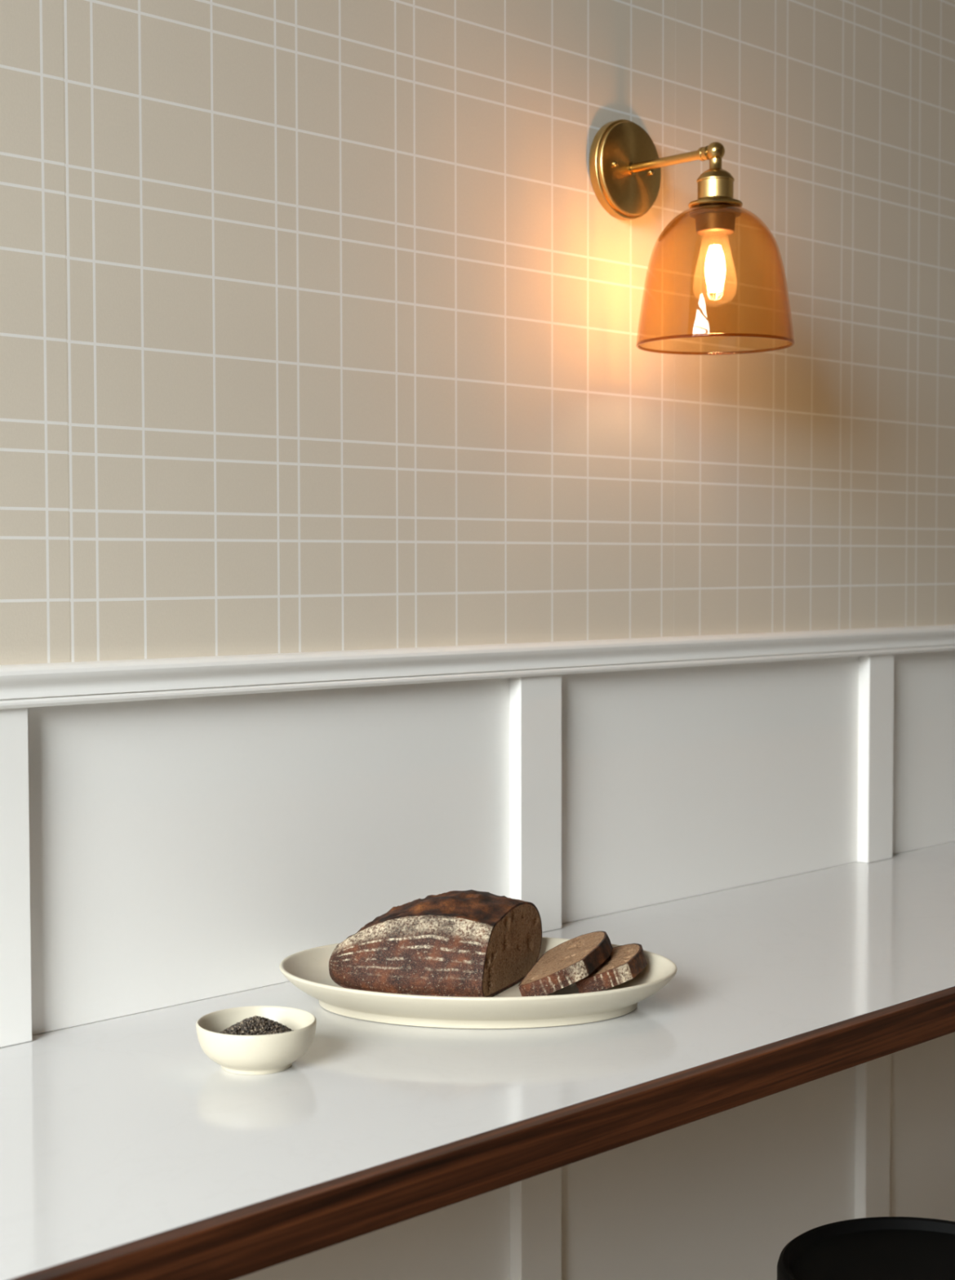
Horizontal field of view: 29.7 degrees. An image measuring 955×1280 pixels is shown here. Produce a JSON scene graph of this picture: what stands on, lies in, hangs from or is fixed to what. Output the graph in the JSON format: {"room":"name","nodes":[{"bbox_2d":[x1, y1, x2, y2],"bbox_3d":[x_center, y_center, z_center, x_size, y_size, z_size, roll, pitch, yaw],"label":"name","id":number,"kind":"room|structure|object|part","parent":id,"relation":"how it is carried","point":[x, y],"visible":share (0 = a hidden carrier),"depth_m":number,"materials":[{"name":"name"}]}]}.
{"room":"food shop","nodes":[
{"label":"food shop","id":0,"kind":"room"},
{"bbox_2d":[0,0,954,1279],"bbox_3d":[0.096,-0.727,2.184,7.150,4.200,0.178,-3,3,-45],"label":"wall","id":1,"kind":"structure","parent":0,"point":[319,319],"depth_m":2.02,"materials":[{"name":"paint"}]},
{"bbox_3d":[-0.192,0.191,1.846,0.700,0.317,0.012,-3,3,-45],"label":"wainscot panel","id":2,"kind":"part","parent":1,"relation":"part of","materials":[{"name":"white paint"}]},
{"bbox_3d":[-0.191,0.869,1.876,0.700,1.040,0.012,-3,3,-45],"label":"wainscot panel","id":3,"kind":"part","parent":1,"relation":"part of","materials":[{"name":"white paint"}]},
{"bbox_2d":[0,841,954,1279],"bbox_3d":[-0.020,0.378,1.641,6.148,0.039,0.533,-3,3,-45],"label":"countertop","id":4,"kind":"structure","parent":1,"relation":"attached to","point":[127,1152],"depth_m":1.48,"materials":[{"name":"white stone"}]},
{"bbox_2d":[195,1005,316,1075],"bbox_3d":[-0.189,0.343,1.535,0.102,0.039,0.102,-3,3,-45],"label":"bowl","id":5,"kind":"object","parent":4,"relation":"on","point":[245,1055],"visible":0.98,"depth_m":1.50,"materials":[{"name":"white ceramic"}]},
{"bbox_2d":[218,1015,293,1035],"bbox_3d":[-0.188,0.336,1.535,0.078,0.032,0.078,2,3,33],"label":"seeds","id":6,"kind":"object","parent":5,"relation":"in","point":[255,1025],"visible":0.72,"depth_m":1.53,"materials":[{"name":"black food"}]},
{"bbox_2d":[279,937,677,1029],"bbox_3d":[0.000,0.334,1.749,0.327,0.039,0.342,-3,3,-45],"label":"oval platter","id":7,"kind":"object","parent":4,"relation":"on","point":[308,970],"visible":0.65,"depth_m":1.66,"materials":[{"name":"white ceramic"}]},
{"bbox_2d":[328,889,542,996],"bbox_3d":[-0.043,0.296,1.787,0.201,0.089,0.142,0,3,8],"label":"bread loaf","id":8,"kind":"object","parent":7,"relation":"on","point":[470,943],"visible":0.98,"depth_m":1.74,"materials":[{"name":"brown food"}]},
{"bbox_2d":[518,930,613,996],"bbox_3d":[0.091,0.317,1.762,0.076,0.048,0.144,1,3,15],"label":"bread slice","id":9,"kind":"object","parent":7,"relation":"on","point":[572,960],"visible":0.98,"depth_m":1.73,"materials":[{"name":"brown food"}]},
{"bbox_2d":[575,943,647,993],"bbox_3d":[0.133,0.322,1.765,0.065,0.037,0.098,0,3,11],"label":"bread slice","id":10,"kind":"object","parent":7,"relation":"on","point":[625,962],"visible":0.88,"depth_m":1.73,"materials":[{"name":"brown food"}]},
{"bbox_2d":[0,624,954,709],"bbox_3d":[0.158,0.019,2.155,7.150,0.062,0.031,-3,3,-45],"label":"trim","id":11,"kind":"structure","parent":1,"relation":"attached to","point":[65,683],"depth_m":1.92,"materials":[{"name":"white paint"}]},
{"bbox_2d":[588,119,795,355],"bbox_3d":[0.255,-0.480,2.088,0.181,0.280,0.234,-3,3,-45],"label":"wall lamp","id":12,"kind":"object","parent":1,"relation":"attached to","point":[624,163],"visible":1,"depth_m":2.12,"materials":[{"name":"gold metal"}]},
{"bbox_3d":[0.227,-0.563,2.113,0.016,0.016,0.117,-3,3,-45],"label":"arm","id":13,"kind":"part","parent":12,"relation":"part of","materials":[{"name":"gold metal"}]},
{"bbox_3d":[0.274,-0.419,2.072,0.181,0.154,0.181,-3,3,-45],"label":"lamp shade","id":14,"kind":"part","parent":12,"relation":"part of","materials":[{"name":"orange glass"}]},
{"bbox_3d":[0.274,-0.426,2.071,0.051,0.087,0.051,-3,3,-45],"label":"bulb","id":15,"kind":"part","parent":12,"relation":"part of","materials":[{"name":"clear glass"}]},
{"bbox_2d":[697,157,734,199],"bbox_3d":[0.273,-0.528,2.067,0.043,0.048,0.043,-3,3,-45],"label":"socket","id":16,"kind":"object","parent":12,"relation":"attached to","point":[716,182],"depth_m":2.05,"materials":[{"name":"gold metal"}]},
{"bbox_3d":[0.309,0.847,2.370,0.707,1.040,0.012,-3,3,-45],"label":"wainscot panel","id":17,"kind":"part","parent":1,"relation":"part of","materials":[{"name":"white paint"}]},
{"bbox_3d":[0.308,0.168,2.341,0.707,0.317,0.012,-3,3,-45],"label":"wainscot panel","id":18,"kind":"part","parent":1,"relation":"part of","materials":[{"name":"white paint"}]},
{"bbox_3d":[0.808,0.824,2.863,0.695,1.040,0.012,-3,3,-45],"label":"wainscot panel","id":19,"kind":"part","parent":1,"relation":"part of","materials":[{"name":"white paint"}]},
{"bbox_3d":[0.807,0.146,2.833,0.695,0.317,0.012,-3,3,-45],"label":"wainscot panel","id":20,"kind":"part","parent":1,"relation":"part of","materials":[{"name":"white paint"}]},
{"bbox_3d":[1.991,1.501,0.365,7.550,0.100,5.560,-3,3,-45],"label":"floor","id":21,"kind":"structure","parent":0,"visible":0},
{"bbox_2d":[777,1216,954,1279],"bbox_3d":[0.460,1.017,1.864,0.333,0.746,0.333,-3,3,-45],"label":"bar stool","id":22,"kind":"object","parent":21,"relation":"on","point":[886,1247],"visible":1,"depth_m":1.92,"materials":[{"name":"black leather"}]}
]}

